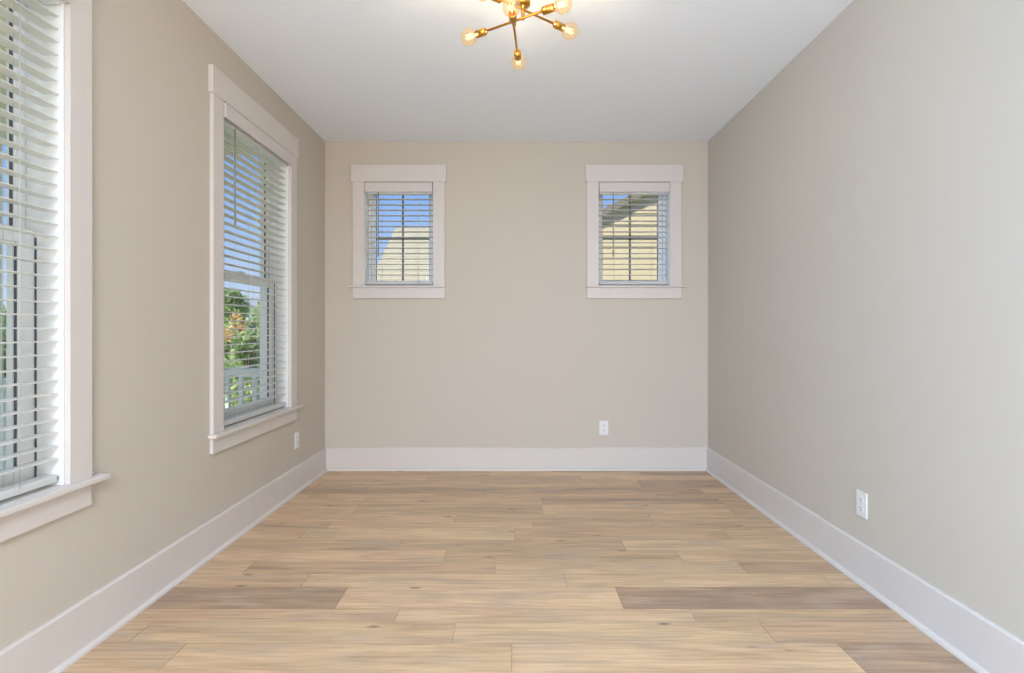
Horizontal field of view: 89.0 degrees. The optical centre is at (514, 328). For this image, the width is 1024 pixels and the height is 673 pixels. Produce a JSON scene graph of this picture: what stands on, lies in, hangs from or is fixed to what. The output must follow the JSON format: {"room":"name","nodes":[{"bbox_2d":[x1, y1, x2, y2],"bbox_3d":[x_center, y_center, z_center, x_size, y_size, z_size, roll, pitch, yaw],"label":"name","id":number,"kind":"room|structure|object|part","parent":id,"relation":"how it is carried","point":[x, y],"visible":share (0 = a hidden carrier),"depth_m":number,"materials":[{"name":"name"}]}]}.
{"room":"empty room","nodes":[
{"label":"empty room","id":0,"kind":"room"},
{"bbox_2d":[0,0,324,649],"bbox_3d":[-1.682,-0.194,-0.075,0.200,2.742,8.850,0,0,0],"label":"wall","id":1,"kind":"structure","parent":0,"point":[151,59],"depth_m":2.30,"materials":[{"name":"beige paint"}]},
{"bbox_2d":[0,0,109,541],"bbox_3d":[-1.659,-0.359,1.423,0.246,2.018,1.120,0,0,0],"label":"window","id":2,"kind":"structure","parent":1,"relation":"in","point":[24,512],"depth_m":1.83,"materials":[{"name":"white paint"}]},
{"bbox_3d":[-1.727,-0.759,1.421,0.030,0.922,0.809,0,0,0],"label":"sash","id":3,"kind":"part","parent":2,"relation":"part of","materials":[{"name":"white plastic"}]},
{"bbox_3d":[-1.695,0.095,1.421,0.030,0.880,0.807,0,0,0],"label":"sash","id":4,"kind":"part","parent":2,"relation":"part of","materials":[{"name":"white plastic"}]},
{"bbox_2d":[0,0,70,500],"bbox_3d":[-1.599,-0.344,1.421,0.095,1.755,0.811,0,0,0],"label":"window blind","id":5,"kind":"object","parent":2,"relation":"attached to","point":[12,490],"visible":1,"depth_m":1.72,"materials":[{"name":"white plastic"}]},
{"bbox_3d":[-1.619,0.521,1.421,0.050,0.026,0.801,0,0,0],"label":"rail","id":6,"kind":"part","parent":5,"relation":"part of","materials":[{"name":"white wood"}]},
{"bbox_3d":[-1.624,0.557,1.423,0.176,0.020,1.120,0,0,0],"label":"sill","id":7,"kind":"part","parent":2,"relation":"part of","materials":[{"name":"white paint"}]},
{"bbox_3d":[-1.572,-0.340,1.879,0.020,1.773,0.097,0,0,0],"label":"casing","id":8,"kind":"part","parent":2,"relation":"part of","materials":[{"name":"white paint"}]},
{"bbox_2d":[0,447,326,672],"bbox_3d":[-1.567,1.083,-0.075,0.031,0.188,8.850,0,0,0],"label":"baseboard","id":9,"kind":"structure","parent":1,"relation":"attached to","point":[61,641],"depth_m":2.18,"materials":[{"name":"white paint"}]},
{"bbox_2d":[208,64,303,453],"bbox_3d":[-1.659,-0.359,3.245,0.246,2.018,1.124,0,0,0],"label":"window","id":10,"kind":"structure","parent":1,"relation":"in","point":[222,90],"depth_m":3.29,"materials":[{"name":"white paint"}]},
{"bbox_3d":[-1.572,-0.340,2.752,0.020,1.773,0.097,0,0,0],"label":"casing","id":11,"kind":"part","parent":10,"relation":"part of","materials":[{"name":"white paint"}]},
{"bbox_3d":[-1.727,-0.759,3.224,0.030,0.922,0.836,0,0,0],"label":"sash","id":12,"kind":"part","parent":10,"relation":"part of","materials":[{"name":"white plastic"}]},
{"bbox_3d":[-1.695,0.095,3.224,0.030,0.880,0.834,0,0,0],"label":"sash","id":13,"kind":"part","parent":10,"relation":"part of","materials":[{"name":"white plastic"}]},
{"bbox_3d":[-1.569,-1.297,3.224,0.025,0.142,1.069,0,0,0],"label":"head casing","id":14,"kind":"part","parent":10,"relation":"part of","materials":[{"name":"white paint"}]},
{"bbox_3d":[-1.624,0.557,3.245,0.176,0.020,1.124,0,0,0],"label":"sill","id":15,"kind":"part","parent":10,"relation":"part of","materials":[{"name":"white paint"}]},
{"bbox_2d":[224,103,291,425],"bbox_3d":[-1.599,-0.344,3.224,0.095,1.755,0.838,0,0,0],"label":"window blind","id":16,"kind":"object","parent":10,"relation":"attached to","point":[235,123],"visible":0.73,"depth_m":3.21,"materials":[{"name":"white plastic"}]},
{"bbox_3d":[-1.619,0.521,3.224,0.050,0.026,0.828,0,0,0],"label":"rail","id":17,"kind":"part","parent":16,"relation":"part of","materials":[{"name":"white wood"}]},
{"bbox_3d":[-1.572,-0.340,3.696,0.020,1.773,0.097,0,0,0],"label":"casing","id":18,"kind":"part","parent":10,"relation":"part of","materials":[{"name":"white paint"}]},
{"bbox_2d":[295,431,298,448],"bbox_3d":[-1.578,0.807,3.782,0.008,0.118,0.074,0,0,0],"label":"wall outlet","id":19,"kind":"object","parent":1,"relation":"attached to","point":[296,433],"visible":1,"depth_m":3.77,"materials":[{"name":"white plastic"}]},
{"bbox_2d":[325,142,707,446],"bbox_3d":[0.017,-0.194,4.450,3.597,2.742,0.200,0,0,0],"label":"wall","id":20,"kind":"structure","parent":0,"point":[516,352],"depth_m":4.35,"materials":[{"name":"beige paint"}]},
{"bbox_2d":[348,165,446,297],"bbox_3d":[-0.974,-0.810,4.432,0.815,1.110,0.236,0,0,0],"label":"window","id":21,"kind":"structure","parent":20,"relation":"in","point":[360,174],"depth_m":4.33,"materials":[{"name":"white paint"}]},
{"bbox_3d":[-1.298,-0.792,4.340,0.096,0.862,0.020,0,0,0],"label":"casing","id":22,"kind":"part","parent":21,"relation":"part of","materials":[{"name":"white paint"}]},
{"bbox_3d":[-0.980,-0.353,4.397,0.803,0.016,0.166,0,0,0],"label":"sill","id":23,"kind":"part","parent":21,"relation":"part of","materials":[{"name":"white paint"}]},
{"bbox_2d":[364,182,432,284],"bbox_3d":[-0.964,-0.796,4.367,0.563,0.844,0.095,0,0,0],"label":"window blind","id":24,"kind":"object","parent":21,"relation":"attached to","point":[370,188],"visible":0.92,"depth_m":4.36,"materials":[{"name":"white plastic"}]},
{"bbox_3d":[-0.964,-0.387,4.387,0.553,0.026,0.050,0,0,0],"label":"rail","id":25,"kind":"part","parent":24,"relation":"part of","materials":[{"name":"white plastic"}]},
{"bbox_3d":[-0.963,-1.294,4.338,0.793,0.142,0.025,0,0,0],"label":"head casing","id":26,"kind":"part","parent":21,"relation":"part of","materials":[{"name":"white paint"}]},
{"bbox_3d":[-0.964,-0.792,4.500,0.565,0.854,0.030,0,0,0],"label":"sash","id":27,"kind":"part","parent":21,"relation":"part of","materials":[{"name":"white plastic"}]},
{"bbox_2d":[377,195,428,280],"bbox_3d":[-0.964,-0.789,4.500,0.461,0.744,0.008,0,0,0],"label":"grille","id":28,"kind":"object","parent":21,"relation":"attached to","point":[402,239],"depth_m":4.50,"materials":[{"name":"white plastic"}]},
{"bbox_3d":[-0.629,-0.792,4.340,0.096,0.862,0.020,0,0,0],"label":"casing","id":29,"kind":"part","parent":21,"relation":"part of","materials":[{"name":"white paint"}]},
{"bbox_2d":[326,447,706,470],"bbox_3d":[0.017,1.083,4.335,3.195,0.188,0.031,0,0,0],"label":"baseboard","id":30,"kind":"structure","parent":20,"relation":"attached to","point":[337,458],"depth_m":4.34,"materials":[{"name":"white paint"}]},
{"bbox_3d":[0.017,1.167,4.327,3.195,0.019,0.017,0,0,0],"label":"shoe molding","id":31,"kind":"part","parent":30,"relation":"part of","materials":[{"name":"white paint"}]},
{"bbox_2d":[599,421,607,434],"bbox_3d":[0.745,0.825,4.346,0.074,0.118,0.008,0,0,0],"label":"wall outlet","id":32,"kind":"object","parent":20,"relation":"attached to","point":[603,425],"visible":1,"depth_m":4.34,"materials":[{"name":"white plastic"}]},
{"bbox_2d":[585,165,685,297],"bbox_3d":[1.008,-0.810,4.432,0.834,1.110,0.236,0,0,0],"label":"window","id":33,"kind":"structure","parent":20,"relation":"in","point":[594,174],"depth_m":4.33,"materials":[{"name":"white paint"}]},
{"bbox_3d":[0.652,-0.792,4.340,0.096,0.862,0.020,0,0,0],"label":"casing","id":34,"kind":"part","parent":33,"relation":"part of","materials":[{"name":"white paint"}]},
{"bbox_2d":[603,195,656,280],"bbox_3d":[0.997,-0.789,4.500,0.481,0.744,0.008,0,0,0],"label":"grille","id":35,"kind":"object","parent":33,"relation":"attached to","point":[629,239],"depth_m":4.50,"materials":[{"name":"white plastic"}]},
{"bbox_3d":[0.997,-0.792,4.500,0.585,0.854,0.030,0,0,0],"label":"sash","id":36,"kind":"part","parent":33,"relation":"part of","materials":[{"name":"white plastic"}]},
{"bbox_2d":[599,182,669,284],"bbox_3d":[0.997,-0.796,4.367,0.583,0.844,0.095,0,0,0],"label":"window blind","id":37,"kind":"object","parent":33,"relation":"attached to","point":[605,188],"visible":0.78,"depth_m":4.36,"materials":[{"name":"white plastic"}]},
{"bbox_3d":[0.997,-0.387,4.387,0.573,0.026,0.050,0,0,0],"label":"rail","id":38,"kind":"part","parent":37,"relation":"part of","materials":[{"name":"white plastic"}]},
{"bbox_3d":[0.997,-1.294,4.338,0.813,0.142,0.025,0,0,0],"label":"head casing","id":39,"kind":"part","parent":33,"relation":"part of","materials":[{"name":"white paint"}]},
{"bbox_3d":[1.008,-0.353,4.397,0.833,0.016,0.166,0,0,0],"label":"sill","id":40,"kind":"part","parent":33,"relation":"part of","materials":[{"name":"white paint"}]},
{"bbox_3d":[1.341,-0.792,4.340,0.096,0.862,0.020,0,0,0],"label":"casing","id":41,"kind":"part","parent":33,"relation":"part of","materials":[{"name":"white paint"}]},
{"bbox_2d":[182,0,852,141],"bbox_3d":[0.017,-1.690,-0.075,3.597,0.250,9.250,0,0,0],"label":"ceiling","id":42,"kind":"structure","parent":0,"point":[352,70],"depth_m":3.04,"materials":[{"name":"white paint"}]},
{"bbox_2d":[465,0,572,64],"bbox_3d":[0.023,-1.416,2.309,0.530,0.299,0.541,0,0,0],"label":"ceiling light","id":43,"kind":"object","parent":42,"relation":"attached to","point":[522,5],"visible":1,"depth_m":2.20,"materials":[{"name":"gold metal"}]},
{"bbox_2d":[475,27,486,37],"bbox_3d":[-0.147,-1.313,2.309,0.050,0.033,0.033,0,0,31],"label":"socket","id":44,"kind":"object","parent":43,"relation":"attached to","point":[481,32],"depth_m":2.30,"materials":[{"name":"gold metal"}]},
{"bbox_2d":[508,9,516,23],"bbox_3d":[-0.007,-1.303,2.175,0.033,0.033,0.050,0,0,4],"label":"socket","id":45,"kind":"object","parent":43,"relation":"attached to","point":[512,15],"depth_m":2.17,"materials":[{"name":"gold metal"}]},
{"bbox_3d":[-0.004,-1.313,2.224,0.296,0.010,0.010,0,0,31],"label":"rod","id":46,"kind":"part","parent":43,"relation":"part of","materials":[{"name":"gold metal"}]},
{"bbox_3d":[0.004,-1.303,2.325,0.010,0.010,0.266,0,0,4],"label":"rod","id":47,"kind":"part","parent":43,"relation":"part of","materials":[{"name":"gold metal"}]},
{"bbox_2d":[514,49,520,60],"bbox_3d":[0.015,-1.303,2.476,0.033,0.033,0.050,0,0,4],"label":"socket","id":48,"kind":"object","parent":43,"relation":"attached to","point":[517,54],"depth_m":2.46,"materials":[{"name":"gold metal"}]},
{"bbox_3d":[0.036,-1.427,2.205,0.015,0.235,0.015,0,0,0],"label":"stem","id":49,"kind":"part","parent":43,"relation":"part of","materials":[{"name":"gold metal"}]},
{"bbox_3d":[0.060,-1.347,2.216,0.302,0.010,0.010,0,0,-36],"label":"rod","id":50,"kind":"part","parent":43,"relation":"part of","materials":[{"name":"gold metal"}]},
{"bbox_2d":[542,3,554,14],"bbox_3d":[0.138,-1.313,2.139,0.050,0.033,0.033,0,0,31],"label":"socket","id":51,"kind":"object","parent":43,"relation":"attached to","point":[550,8],"depth_m":2.13,"materials":[{"name":"gold metal"}]},
{"bbox_2d":[553,20,564,31],"bbox_3d":[0.197,-1.347,2.315,0.050,0.033,0.033,0,0,-36],"label":"socket","id":52,"kind":"object","parent":43,"relation":"attached to","point":[560,26],"depth_m":2.30,"materials":[{"name":"gold metal"}]},
{"bbox_2d":[62,471,976,672],"bbox_3d":[0.017,1.302,-0.075,3.597,0.250,9.250,0,0,0],"label":"floor","id":53,"kind":"structure","parent":0,"point":[358,571],"depth_m":2.34,"materials":[{"name":"brown wood"}]},
{"bbox_2d":[708,0,1023,640],"bbox_3d":[1.715,-0.194,-0.075,0.200,2.742,8.850,0,0,0],"label":"wall","id":54,"kind":"structure","parent":0,"point":[866,204],"depth_m":2.24,"materials":[{"name":"beige paint"}]},
{"bbox_2d":[856,489,867,518],"bbox_3d":[1.611,0.813,2.418,0.008,0.118,0.074,0,0,0],"label":"wall outlet","id":55,"kind":"object","parent":54,"relation":"attached to","point":[861,497],"visible":1,"depth_m":2.41,"materials":[{"name":"white plastic"}]},
{"bbox_2d":[858,505,863,511],"bbox_3d":[1.608,0.834,2.418,0.002,0.027,0.034,0,0,0],"label":"receptacle","id":56,"kind":"object","parent":55,"relation":"attached to","point":[860,507],"depth_m":2.42,"materials":[{"name":"white plastic"}]},
{"bbox_2d":[706,447,1023,672],"bbox_3d":[1.599,1.083,-0.075,0.031,0.188,8.850,0,0,0],"label":"baseboard","id":57,"kind":"structure","parent":54,"relation":"attached to","point":[984,646],"depth_m":2.21,"materials":[{"name":"white paint"}]},
{"bbox_3d":[-2.732,1.437,0.065,1.897,0.380,9.530,0,0,0],"label":"floor","id":58,"kind":"structure","parent":0,"visible":0},
{"bbox_2d":[0,130,5,469],"bbox_3d":[-3.680,-0.088,3.620,0.160,2.670,0.160,0,0,0],"label":"porch post","id":59,"kind":"object","parent":58,"relation":"on","point":[2,133],"visible":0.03,"depth_m":3.67,"materials":[{"name":"white paint"}]},
{"bbox_2d":[2,379,5,469],"bbox_3d":[-3.680,0.759,4.205,0.090,0.795,0.990,0,0,0],"label":"porch railing","id":60,"kind":"object","parent":59,"relation":"attached to","point":[3,380],"visible":0.03,"depth_m":3.75,"materials":[{"name":"white paint"}]},
{"bbox_3d":[-3.680,-0.088,4.800,0.160,2.670,0.160,0,0,0],"label":"porch post","id":61,"kind":"object","parent":58,"relation":"on","visible":0},
{"bbox_2d":[224,368,259,407],"bbox_3d":[-2.711,0.759,4.810,1.758,0.795,0.090,0,0,0],"label":"porch railing","id":62,"kind":"object","parent":61,"relation":"attached to","point":[231,372],"visible":0.07,"depth_m":4.79,"materials":[{"name":"white paint"}]},
{"bbox_3d":[-2.711,0.382,4.810,1.758,0.040,0.090,0,0,0],"label":"rail","id":63,"kind":"part","parent":62,"relation":"part of","materials":[{"name":"white paint"}]},
{"label":"outside","id":64,"kind":"structure","parent":0,"visible":0},
{"bbox_2d":[0,2,251,154],"bbox_3d":[-2.857,-1.749,0.190,2.147,0.128,9.780,0,0,0],"label":"ceiling","id":65,"kind":"structure","parent":64,"point":[2,62],"depth_m":3.31,"materials":[{"name":"white paint"}]},
{"bbox_2d":[0,88,5,124],"bbox_3d":[-3.680,-1.553,0.085,0.180,0.260,9.570,0,0,0],"label":"beam","id":66,"kind":"structure","parent":65,"relation":"attached to","point":[2,91],"depth_m":3.66,"materials":[{"name":"white paint"}]},
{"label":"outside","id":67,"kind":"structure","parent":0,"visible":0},
{"bbox_3d":[0.000,1.677,40.000,140.000,0.100,140.000,0,0,0],"label":"ground","id":68,"kind":"structure","parent":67,"visible":0},
{"bbox_2d":[2,304,5,378],"bbox_3d":[-8.834,0.617,8.713,1.922,2.086,1.463,0,0,25],"label":"bush","id":69,"kind":"object","parent":68,"relation":"on","point":[3,306],"visible":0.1,"depth_m":8.54,"materials":[{"name":"green plant"}]},
{"bbox_2d":[224,313,246,355],"bbox_3d":[-4.762,0.674,8.898,0.424,1.907,0.604,0,0,0],"label":"flowering shrub","id":70,"kind":"object","parent":68,"relation":"on","point":[228,339],"visible":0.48,"depth_m":8.84,"materials":[{"name":"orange plant"}]},
{"bbox_2d":[224,287,250,324],"bbox_3d":[-6.578,0.330,11.774,1.256,2.594,1.562,0,0,0],"label":"young tree","id":71,"kind":"object","parent":68,"relation":"on","point":[227,300],"visible":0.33,"depth_m":11.71,"materials":[{"name":"green plant"}]},
{"bbox_2d":[224,327,259,400],"bbox_3d":[-3.988,0.794,7.933,1.327,1.671,1.018,0,0,-35],"label":"bush","id":72,"kind":"object","parent":68,"relation":"on","point":[254,339],"visible":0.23,"depth_m":7.81,"materials":[{"name":"green plant"}]},
{"bbox_2d":[224,377,259,408],"bbox_3d":[-3.521,1.099,6.768,0.795,1.056,0.852,0,0,0],"label":"bush","id":73,"kind":"object","parent":68,"relation":"on","point":[234,387],"visible":0.09,"depth_m":6.70,"materials":[{"name":"green plant"}]},
{"bbox_2d":[224,322,259,367],"bbox_3d":[-5.280,0.733,9.947,1.564,1.798,1.072,0,0,-15],"label":"bush","id":74,"kind":"object","parent":68,"relation":"on","point":[229,324],"visible":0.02,"depth_m":9.85,"materials":[{"name":"green plant"}]},
{"bbox_2d":[243,297,259,331],"bbox_3d":[-15.000,-0.258,35.000,9.600,3.770,6.800,0,0,0],"label":"house","id":75,"kind":"structure","parent":68,"relation":"on","point":[252,302],"depth_m":33.69,"materials":[{"name":"grey"}]},
{"bbox_2d":[245,302,259,332],"bbox_3d":[-5.188,0.361,11.280,1.166,2.532,1.114,0,0,0],"label":"young tree","id":76,"kind":"object","parent":68,"relation":"on","point":[255,317],"visible":0.02,"depth_m":11.04,"materials":[{"name":"green plant"}]},
{"bbox_2d":[377,227,428,280],"bbox_3d":[-1.625,-1.093,19.500,5.670,5.440,7.100,0,0,0],"label":"house","id":77,"kind":"structure","parent":68,"relation":"on","point":[389,245],"depth_m":17.39,"materials":[{"name":"beige"}]},
{"bbox_2d":[603,195,656,280],"bbox_3d":[6.000,-1.262,11.443,11.240,5.778,7.115,0,0,0],"label":"house","id":78,"kind":"structure","parent":68,"relation":"on","point":[605,245],"depth_m":7.99,"materials":[{"name":"beige"}]}
]}

